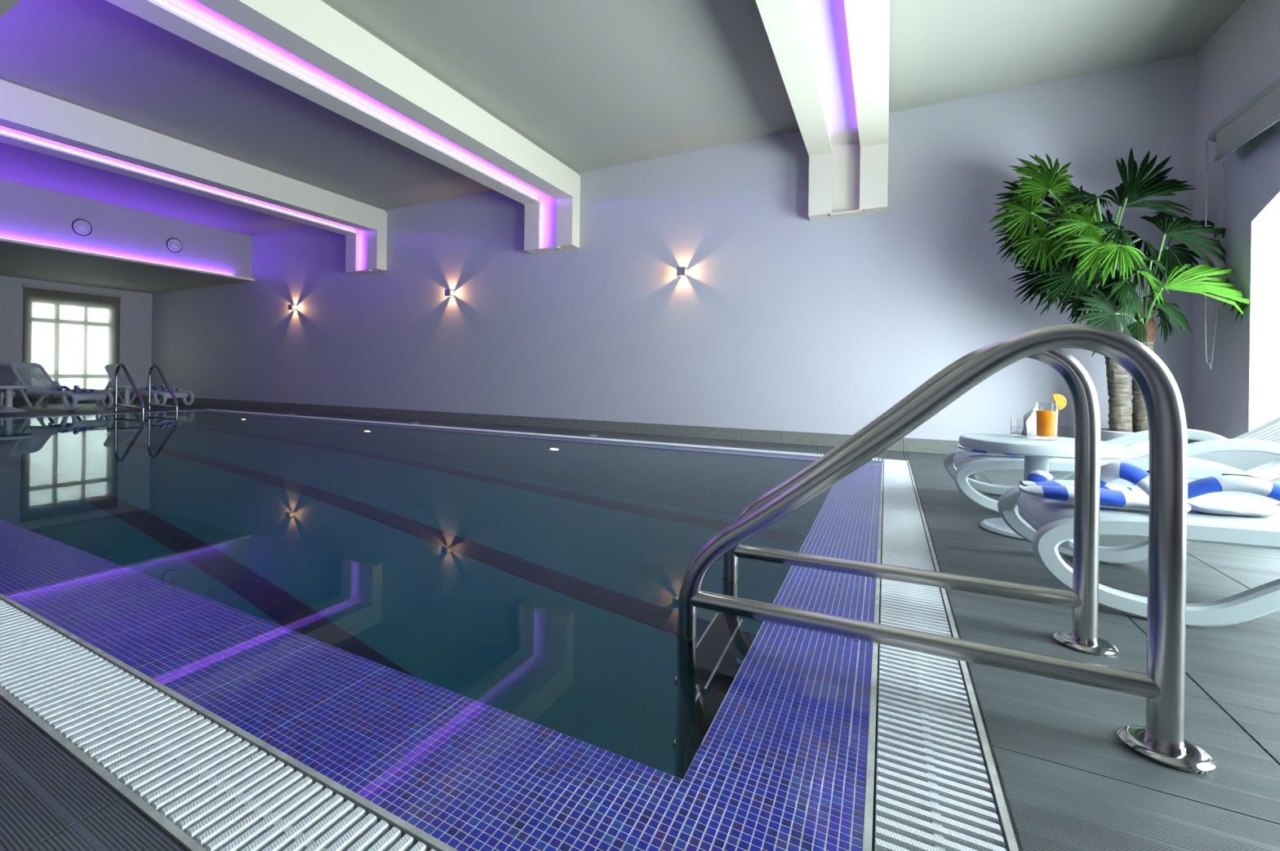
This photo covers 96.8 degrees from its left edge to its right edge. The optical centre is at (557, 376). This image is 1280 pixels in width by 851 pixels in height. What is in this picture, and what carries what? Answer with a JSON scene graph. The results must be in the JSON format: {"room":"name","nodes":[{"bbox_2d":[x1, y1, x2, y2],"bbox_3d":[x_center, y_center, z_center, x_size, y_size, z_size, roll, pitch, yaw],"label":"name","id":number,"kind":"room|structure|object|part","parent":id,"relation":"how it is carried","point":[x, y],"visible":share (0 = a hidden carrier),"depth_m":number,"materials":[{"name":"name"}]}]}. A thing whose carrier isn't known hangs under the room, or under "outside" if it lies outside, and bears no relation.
{"room":"spa","nodes":[
{"label":"spa","id":0,"kind":"room"},
{"bbox_2d":[0,0,21,17],"bbox_3d":[-4.572,-2.673,2.116,15.051,1.031,3.410,1,0,30],"label":"soffit","id":1,"kind":"structure","parent":0,"point":[5,5],"depth_m":3.24,"materials":[{"name":"grey paint"}]},
{"bbox_2d":[0,275,152,398],"bbox_3d":[-13.609,-1.322,10.896,0.300,3.976,10.088,1,0,30],"label":"wall","id":2,"kind":"structure","parent":0,"point":[135,308],"depth_m":13.99,"materials":[{"name":"grey paint"}]},
{"bbox_2d":[22,284,121,397],"bbox_3d":[-11.766,-0.819,13.709,0.060,2.600,1.930,1,0,30],"label":"window","id":3,"kind":"structure","parent":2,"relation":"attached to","point":[73,335],"depth_m":13.67,"materials":[{"name":"beige"}]},
{"bbox_3d":[-11.749,-2.084,13.709,0.060,0.070,1.930,1,0,30],"label":"head rail","id":4,"kind":"part","parent":3,"relation":"part of","materials":[{"name":"grey paint"}]},
{"bbox_2d":[3,395,147,404],"bbox_3d":[-12.074,0.559,13.259,0.012,0.155,4.406,1,0,30],"label":"baseboard","id":5,"kind":"structure","parent":2,"relation":"attached to","point":[20,401],"depth_m":13.43,"materials":[{"name":"grey tile"}]},
{"bbox_2d":[0,178,254,293],"bbox_3d":[-11.372,-2.763,9.777,4.658,1.034,9.788,1,0,30],"label":"soffit","id":6,"kind":"structure","parent":0,"point":[126,249],"depth_m":11.02,"materials":[{"name":"grey paint"}]},
{"bbox_3d":[-9.399,-2.221,10.828,0.500,0.003,0.500,1,0,30],"label":"access panel","id":7,"kind":"part","parent":6,"relation":"part of","materials":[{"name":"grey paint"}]},
{"bbox_2d":[71,218,92,235],"bbox_3d":[-8.571,-2.700,10.159,0.036,0.300,0.300,1,0,30],"label":"round vent","id":8,"kind":"object","parent":6,"relation":"attached to","point":[81,227],"visible":1,"depth_m":10.14,"materials":[{"name":"grey"}]},
{"bbox_3d":[-9.924,-2.228,13.102,0.500,0.003,0.500,1,0,30],"label":"access panel","id":9,"kind":"part","parent":6,"relation":"part of","materials":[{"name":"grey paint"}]},
{"bbox_3d":[-8.938,-2.215,12.411,0.500,0.003,0.500,1,0,30],"label":"access panel","id":10,"kind":"part","parent":6,"relation":"part of","materials":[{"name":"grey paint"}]},
{"bbox_2d":[166,237,182,253],"bbox_3d":[-7.802,-2.685,11.478,0.036,0.300,0.300,1,0,30],"label":"round vent","id":11,"kind":"object","parent":6,"relation":"attached to","point":[174,245],"visible":1,"depth_m":11.46,"materials":[{"name":"grey"}]},
{"bbox_2d":[0,0,1245,235],"bbox_3d":[-4.917,-3.268,6.014,20.189,0.150,10.388,1,0,30],"label":"ceiling","id":12,"kind":"structure","parent":0,"point":[592,84],"depth_m":5.78,"materials":[{"name":"grey paint"}]},
{"bbox_2d":[0,401,1279,850],"bbox_3d":[-4.973,0.858,6.014,19.589,0.250,9.788,1,0,30],"label":"floor","id":13,"kind":"structure","parent":0,"point":[1068,781],"depth_m":1.33,"materials":[{"name":"grey tile"}]},
{"bbox_2d":[0,385,33,412],"bbox_3d":[-10.395,0.410,10.670,0.680,0.499,0.680,1,0,30],"label":"side table","id":14,"kind":"object","parent":13,"relation":"on","point":[8,407],"visible":1,"depth_m":10.62,"materials":[{"name":"white plastic"}]},
{"bbox_2d":[0,362,113,411],"bbox_3d":[-10.284,0.188,11.585,1.853,0.947,0.804,1,0,10],"label":"sun lounger","id":15,"kind":"object","parent":13,"relation":"on","point":[42,389],"visible":0.94,"depth_m":11.54,"materials":[{"name":"white plastic"}]},
{"bbox_3d":[-11.083,0.475,11.348,0.371,0.351,0.042,1,0,10],"label":"leg","id":16,"kind":"part","parent":15,"relation":"part of","materials":[{"name":"white plastic"}]},
{"bbox_3d":[-11.065,-0.237,11.727,0.040,0.128,0.605,-44,-7,7],"label":"head panel","id":17,"kind":"part","parent":15,"relation":"part of","materials":[{"name":"white plastic"}]},
{"bbox_3d":[-10.588,0.370,11.258,0.922,0.559,0.048,1,0,10],"label":"armrest","id":18,"kind":"part","parent":15,"relation":"part of","materials":[{"name":"white plastic"}]},
{"bbox_3d":[-10.636,0.253,11.648,0.036,0.160,0.660,-44,-7,7],"label":"panel","id":19,"kind":"part","parent":15,"relation":"part of","materials":[{"name":"white plastic"}]},
{"bbox_3d":[-10.950,0.477,12.085,0.371,0.351,0.042,1,0,10],"label":"leg","id":20,"kind":"part","parent":15,"relation":"part of","materials":[{"name":"white plastic"}]},
{"bbox_3d":[-10.035,0.470,11.158,1.203,0.378,0.054,1,0,10],"label":"frame","id":21,"kind":"part","parent":15,"relation":"part of","materials":[{"name":"white plastic"}]},
{"bbox_3d":[-10.454,0.372,11.996,0.922,0.559,0.048,1,0,10],"label":"armrest","id":22,"kind":"part","parent":15,"relation":"part of","materials":[{"name":"white plastic"}]},
{"bbox_2d":[57,385,98,392],"bbox_3d":[-9.877,0.238,11.600,0.810,0.146,0.395,1,0,21],"label":"towel","id":23,"kind":"object","parent":15,"relation":"on","point":[77,389],"visible":1,"depth_m":11.48,"materials":[{"name":"blue fabric"}]},
{"bbox_3d":[-10.007,0.388,11.534,1.162,0.171,0.680,1,0,10],"label":"seat","id":24,"kind":"part","parent":15,"relation":"part of","materials":[{"name":"white plastic"}]},
{"bbox_3d":[-9.901,0.472,11.896,1.203,0.378,0.054,1,0,10],"label":"frame","id":25,"kind":"part","parent":15,"relation":"part of","materials":[{"name":"white plastic"}]},
{"bbox_2d":[0,409,202,418],"bbox_3d":[-8.927,0.694,9.391,0.230,0.031,5.752,1,0,30],"label":"grate","id":26,"kind":"object","parent":13,"relation":"in","point":[193,410],"visible":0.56,"depth_m":10.16,"materials":[{"name":"white plastic"}]},
{"bbox_2d":[106,384,146,408],"bbox_3d":[-9.427,0.423,12.328,0.680,0.499,0.680,1,0,30],"label":"side table","id":27,"kind":"object","parent":13,"relation":"on","point":[126,387],"visible":0.72,"depth_m":12.28,"materials":[{"name":"white plastic"}]},
{"bbox_2d":[95,364,194,408],"bbox_3d":[-9.510,0.198,13.009,1.853,0.947,0.804,1,0,10],"label":"sun lounger","id":28,"kind":"object","parent":13,"relation":"on","point":[122,380],"visible":0.74,"depth_m":12.95,"materials":[{"name":"white plastic"}]},
{"bbox_3d":[-10.310,0.485,12.772,0.371,0.351,0.042,1,0,10],"label":"leg","id":29,"kind":"part","parent":28,"relation":"part of","materials":[{"name":"white plastic"}]},
{"bbox_3d":[-10.292,-0.226,13.151,0.040,0.128,0.605,-44,-7,7],"label":"head panel","id":30,"kind":"part","parent":28,"relation":"part of","materials":[{"name":"white plastic"}]},
{"bbox_3d":[-9.815,0.381,12.682,0.922,0.559,0.048,1,0,10],"label":"armrest","id":31,"kind":"part","parent":28,"relation":"part of","materials":[{"name":"white plastic"}]},
{"bbox_3d":[-9.863,0.264,13.072,0.036,0.160,0.660,-44,-7,7],"label":"panel","id":32,"kind":"part","parent":28,"relation":"part of","materials":[{"name":"white plastic"}]},
{"bbox_3d":[-9.262,0.481,12.582,1.203,0.378,0.054,1,0,10],"label":"frame","id":33,"kind":"part","parent":28,"relation":"part of","materials":[{"name":"white plastic"}]},
{"bbox_3d":[-9.681,0.382,13.421,0.922,0.559,0.048,1,0,10],"label":"armrest","id":34,"kind":"part","parent":28,"relation":"part of","materials":[{"name":"white plastic"}]},
{"bbox_2d":[145,384,182,391],"bbox_3d":[-9.104,0.248,13.024,0.810,0.146,0.395,1,0,21],"label":"towel","id":35,"kind":"object","parent":28,"relation":"on","point":[163,388],"visible":0.7,"depth_m":12.91,"materials":[{"name":"blue fabric"}]},
{"bbox_3d":[-9.128,0.482,13.320,1.203,0.378,0.054,1,0,10],"label":"frame","id":36,"kind":"part","parent":28,"relation":"part of","materials":[{"name":"white plastic"}]},
{"bbox_3d":[-9.233,0.399,12.958,1.162,0.171,0.680,1,0,10],"label":"seat","id":37,"kind":"part","parent":28,"relation":"part of","materials":[{"name":"white plastic"}]},
{"bbox_2d":[111,364,178,415],"bbox_3d":[-7.963,0.838,10.892,1.187,2.173,0.720,1,0,30],"label":"pool ladder","id":38,"kind":"object","parent":13,"relation":"on","point":[117,405],"visible":0.7,"depth_m":10.88,"materials":[{"name":"silver metal"}]},
{"bbox_3d":[-8.094,0.836,10.637,1.126,2.173,0.058,1,0,30],"label":"rail","id":39,"kind":"part","parent":38,"relation":"part of","materials":[{"name":"silver metal"}]},
{"bbox_3d":[-7.806,0.840,11.132,1.126,2.173,0.058,1,0,30],"label":"rail","id":40,"kind":"part","parent":38,"relation":"part of","materials":[{"name":"silver metal"}]},
{"bbox_2d":[0,593,457,850],"bbox_3d":[-5.127,0.745,3.709,12.523,0.031,0.229,1,0,30],"label":"grate","id":41,"kind":"object","parent":13,"relation":"in","point":[209,784],"visible":1,"depth_m":1.16,"materials":[{"name":"white plastic"}]},
{"bbox_2d":[202,409,882,461],"bbox_3d":[-2.108,0.786,8.883,12.523,0.031,0.240,1,0,30],"label":"grate","id":42,"kind":"object","parent":13,"relation":"in","point":[311,417],"visible":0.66,"depth_m":7.54,"materials":[{"name":"white plastic"}]},
{"bbox_2d":[871,467,884,850],"bbox_3d":[-3.518,0.922,6.240,12.755,0.160,6.225,1,0,30],"label":"gutter","id":43,"kind":"object","parent":13,"relation":"in","point":[877,708],"depth_m":1.42,"materials":[{"name":"grey metal"}]},
{"bbox_2d":[862,458,1018,850],"bbox_3d":[1.613,0.836,2.604,0.230,0.031,7.335,1,0,30],"label":"grate","id":44,"kind":"object","parent":13,"relation":"in","point":[938,788],"visible":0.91,"depth_m":1.29,"materials":[{"name":"white plastic"}]},
{"bbox_2d":[677,323,1216,774],"bbox_3d":[1.021,0.960,1.740,1.187,2.173,0.720,1,0,30],"label":"pool ladder","id":45,"kind":"object","parent":13,"relation":"on","point":[1162,741],"visible":0.81,"depth_m":1.44,"materials":[{"name":"silver metal"}]},
{"bbox_3d":[1.152,0.961,1.995,1.126,2.173,0.058,1,0,30],"label":"rail","id":46,"kind":"part","parent":45,"relation":"part of","materials":[{"name":"silver metal"}]},
{"bbox_2d":[959,433,1126,542],"bbox_3d":[2.562,0.585,3.016,0.680,0.499,0.680,1,0,30],"label":"side table","id":47,"kind":"object","parent":13,"relation":"on","point":[1037,453],"visible":0.59,"depth_m":2.92,"materials":[{"name":"white plastic"}]},
{"bbox_2d":[1010,417,1033,438],"bbox_3d":[2.588,0.283,3.142,0.098,0.105,0.098,1,0,30],"label":"water glass","id":48,"kind":"object","parent":47,"relation":"on","point":[1028,418],"visible":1,"depth_m":3.14,"materials":[{"name":"clear glass"}]},
{"bbox_2d":[1021,406,1041,436],"bbox_3d":[2.723,0.255,3.214,0.119,0.177,0.144,1,0,24],"label":"napkin holder","id":49,"kind":"object","parent":47,"relation":"on","point":[1032,429],"visible":0.68,"depth_m":3.19,"materials":[{"name":"white paper"}]},
{"bbox_3d":[2.720,0.305,3.191,0.110,0.065,0.002,1,0,6],"label":"plate","id":50,"kind":"part","parent":49,"relation":"part of","materials":[{"name":"white"}]},
{"bbox_2d":[1035,394,1066,440],"bbox_3d":[2.619,0.213,3.003,0.113,0.247,0.092,1,0,2],"label":"juice glass","id":51,"kind":"object","parent":47,"relation":"on","point":[1046,420],"visible":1,"depth_m":2.97,"materials":[{"name":"orange"}]},
{"bbox_2d":[943,417,1279,515],"bbox_3d":[3.491,0.414,3.378,1.885,0.868,0.804,1,0,30],"label":"sun lounger","id":52,"kind":"object","parent":13,"relation":"on","point":[1257,450],"visible":0.59,"depth_m":3.28,"materials":[{"name":"white plastic"}]},
{"bbox_2d":[958,429,1053,458],"bbox_3d":[2.860,0.413,3.609,0.495,0.155,0.444,1,0,30],"label":"towel","id":53,"kind":"object","parent":52,"relation":"on","point":[1017,432],"visible":0.11,"depth_m":3.57,"materials":[{"name":"fabric"}]},
{"bbox_3d":[3.356,0.662,3.890,1.141,0.369,0.054,1,0,30],"label":"frame","id":54,"kind":"part","parent":52,"relation":"part of","materials":[{"name":"white plastic"}]},
{"bbox_3d":[2.978,0.657,3.242,1.141,0.369,0.054,1,0,30],"label":"frame","id":55,"kind":"part","parent":52,"relation":"part of","materials":[{"name":"white plastic"}]},
{"bbox_3d":[3.236,0.567,3.526,1.222,0.171,0.690,1,0,30],"label":"seat","id":56,"kind":"part","parent":52,"relation":"part of","materials":[{"name":"white plastic"}]},
{"bbox_3d":[3.839,0.441,3.609,0.871,0.232,0.048,1,0,30],"label":"armrest","id":57,"kind":"part","parent":52,"relation":"part of","materials":[{"name":"white plastic"}]},
{"bbox_3d":[3.687,0.674,2.828,0.864,0.352,0.042,1,0,30],"label":"leg","id":58,"kind":"part","parent":52,"relation":"part of","materials":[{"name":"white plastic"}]},
{"bbox_3d":[3.461,0.436,2.961,0.871,0.232,0.048,1,0,30],"label":"armrest","id":59,"kind":"part","parent":52,"relation":"part of","materials":[{"name":"white plastic"}]},
{"bbox_3d":[3.823,0.458,3.184,0.160,0.036,0.660,-41,-20,23],"label":"panel","id":60,"kind":"part","parent":52,"relation":"part of","materials":[{"name":"white plastic"}]},
{"bbox_2d":[986,147,1249,452],"bbox_3d":[4.848,-0.646,5.053,1.684,3.024,1.167,1,0,30],"label":"potted palm","id":61,"kind":"object","parent":13,"relation":"on","point":[1064,255],"visible":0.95,"depth_m":5.00,"materials":[{"name":"green plant"}]},
{"bbox_2d":[1100,428,1149,452],"bbox_3d":[5.185,0.678,5.051,0.540,0.385,0.540,1,0,30],"label":"pot","id":62,"kind":"object","parent":61,"relation":"attached to","point":[1106,434],"depth_m":4.99,"materials":[{"name":"white ceramic"}]},
{"bbox_2d":[997,477,1279,627],"bbox_3d":[2.761,0.404,1.929,1.885,0.868,0.804,1,0,30],"label":"sun lounger","id":63,"kind":"object","parent":13,"relation":"on","point":[1050,530],"visible":0.61,"depth_m":1.96,"materials":[{"name":"white plastic"}]},
{"bbox_3d":[2.626,0.652,2.440,1.141,0.369,0.054,1,0,30],"label":"frame","id":64,"kind":"part","parent":63,"relation":"part of","materials":[{"name":"white plastic"}]},
{"bbox_3d":[2.506,0.557,2.076,1.222,0.171,0.690,1,0,30],"label":"seat","id":65,"kind":"part","parent":63,"relation":"part of","materials":[{"name":"white plastic"}]},
{"bbox_2d":[1018,462,1279,516],"bbox_3d":[2.236,0.410,2.087,0.815,0.146,0.392,1,0,39],"label":"lifebuoy","id":66,"kind":"object","parent":63,"relation":"on","point":[1042,484],"visible":0.65,"depth_m":2.06,"materials":[{"name":"white plastic"}]},
{"bbox_3d":[2.248,0.647,1.792,1.141,0.369,0.054,1,0,30],"label":"frame","id":67,"kind":"part","parent":63,"relation":"part of","materials":[{"name":"white plastic"}]},
{"bbox_3d":[3.109,0.431,2.159,0.871,0.232,0.048,1,0,30],"label":"armrest","id":68,"kind":"part","parent":63,"relation":"part of","materials":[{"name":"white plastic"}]},
{"bbox_2d":[151,53,1195,452],"bbox_3d":[-2.532,-1.222,10.446,19.889,4.076,0.300,1,0,30],"label":"wall","id":69,"kind":"structure","parent":0,"point":[780,319],"depth_m":7.51,"materials":[{"name":"grey paint"}]},
{"bbox_2d":[0,79,386,274],"bbox_3d":[-5.252,-2.616,8.115,0.862,1.163,6.488,1,0,30],"label":"ceiling beam","id":70,"kind":"structure","parent":69,"relation":"attached to","point":[32,120],"depth_m":7.73,"materials":[{"name":"beige paint"}]},
{"bbox_3d":[-3.707,-2.021,10.760,0.368,0.016,0.098,1,0,30],"label":"plate","id":71,"kind":"part","parent":70,"relation":"part of","materials":[{"name":"beige paint"}]},
{"bbox_2d":[288,304,297,311],"bbox_3d":[-5.656,-1.484,12.019,0.115,0.115,0.135,1,0,30],"label":"wall sconce","id":72,"kind":"object","parent":69,"relation":"attached to","point":[291,307],"visible":1,"depth_m":11.98,"materials":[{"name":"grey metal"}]},
{"bbox_2d":[105,0,580,253],"bbox_3d":[-1.663,-2.567,6.021,0.856,1.163,6.488,1,0,30],"label":"ceiling beam","id":73,"kind":"structure","parent":69,"relation":"attached to","point":[308,48],"depth_m":5.50,"materials":[{"name":"beige paint"}]},
{"bbox_3d":[-0.129,-1.973,8.672,0.352,0.016,0.098,1,0,30],"label":"plate","id":74,"kind":"part","parent":73,"relation":"part of","materials":[{"name":"beige paint"}]},
{"bbox_2d":[444,288,454,297],"bbox_3d":[-1.879,-1.461,9.815,0.115,0.115,0.135,1,0,30],"label":"wall sconce","id":75,"kind":"object","parent":69,"relation":"attached to","point":[449,293],"visible":1,"depth_m":9.77,"materials":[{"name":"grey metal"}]},
{"bbox_2d":[151,395,959,454],"bbox_3d":[-2.506,0.689,10.236,19.585,0.155,0.012,1,0,30],"label":"baseboard","id":76,"kind":"structure","parent":69,"relation":"attached to","point":[910,445],"depth_m":8.30,"materials":[{"name":"grey tile"}]},
{"bbox_2d":[676,266,688,277],"bbox_3d":[1.709,-1.439,7.722,0.115,0.115,0.135,1,0,30],"label":"wall sconce","id":77,"kind":"object","parent":69,"relation":"attached to","point":[682,272],"visible":1,"depth_m":7.67,"materials":[{"name":"grey metal"}]},
{"bbox_2d":[755,0,889,221],"bbox_3d":[1.860,-2.520,3.964,0.822,1.163,6.488,1,0,30],"label":"ceiling beam","id":78,"kind":"structure","parent":69,"relation":"attached to","point":[832,56],"depth_m":5.27,"materials":[{"name":"beige paint"}]},
{"bbox_3d":[3.388,-1.925,6.620,0.326,0.016,0.098,1,0,30],"label":"plate","id":79,"kind":"part","parent":78,"relation":"part of","materials":[{"name":"beige paint"}]},
{"bbox_2d":[1059,417,1071,426],"bbox_3d":[5.186,0.465,5.751,0.090,0.090,0.008,1,0,30],"label":"wall socket","id":80,"kind":"object","parent":69,"relation":"attached to","point":[1064,422],"visible":1,"depth_m":5.75,"materials":[{"name":"white"}]},
{"bbox_2d":[1190,0,1279,479],"bbox_3d":[3.644,-1.139,1.002,0.300,4.076,10.388,1,0,30],"label":"wall","id":81,"kind":"structure","parent":0,"point":[1240,394],"depth_m":4.59,"materials":[{"name":"grey paint"}]},
{"bbox_2d":[1204,77,1279,369],"bbox_3d":[4.884,-1.103,3.562,0.138,2.062,2.861,1,0,30],"label":"roller blind","id":82,"kind":"object","parent":81,"relation":"attached to","point":[1261,112],"visible":0.92,"depth_m":4.37,"materials":[{"name":"grey fabric"}]},
{"bbox_3d":[5.573,-1.044,4.782,0.102,1.962,0.042,1,0,40],"label":"pull chain","id":83,"kind":"part","parent":82,"relation":"part of","materials":[{"name":"grey fabric"}]},
{"bbox_2d":[1222,473,1267,480],"bbox_3d":[4.091,0.806,2.123,0.012,0.098,7.346,1,0,30],"label":"baseboard","id":84,"kind":"structure","parent":81,"relation":"attached to","point":[1223,474],"depth_m":4.48,"materials":[{"name":"grey tile"}]},
{"bbox_3d":[-3.534,1.987,6.233,11.859,2.430,5.228,1,0,30],"label":"basin","id":85,"kind":"object","parent":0,"visible":0},
{"bbox_2d":[0,411,195,420],"bbox_3d":[-8.692,0.858,9.252,0.320,0.350,5.028,1,0,30],"label":"ledge","id":86,"kind":"object","parent":85,"relation":"attached to","point":[172,411],"visible":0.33,"depth_m":9.94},
{"bbox_2d":[0,520,682,850],"bbox_3d":[-5.016,0.907,3.986,11.979,0.350,0.363,1,0,30],"label":"ledge","id":87,"kind":"object","parent":85,"relation":"attached to","point":[470,775],"visible":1,"depth_m":1.30,"materials":[{"name":"tile"}]},
{"bbox_2d":[0,412,832,780],"bbox_3d":[-3.517,0.756,6.233,11.659,0.001,5.028,1,0,30],"label":"pool water","id":88,"kind":"object","parent":85,"relation":"in","point":[537,581],"visible":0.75,"depth_m":2.74,"materials":[{"name":"teal liquid"}]},
{"bbox_2d":[191,410,882,466],"bbox_3d":[-2.163,0.946,8.563,12.295,0.350,0.365,1,0,30],"label":"ledge","id":89,"kind":"object","parent":85,"relation":"attached to","point":[450,430],"visible":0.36,"depth_m":7.20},
{"bbox_2d":[646,465,881,850],"bbox_3d":[1.560,0.996,3.059,0.316,0.350,5.391,1,0,30],"label":"ledge","id":90,"kind":"object","parent":85,"relation":"attached to","point":[780,765],"visible":0.81,"depth_m":1.29,"materials":[{"name":"tile"}]}
]}

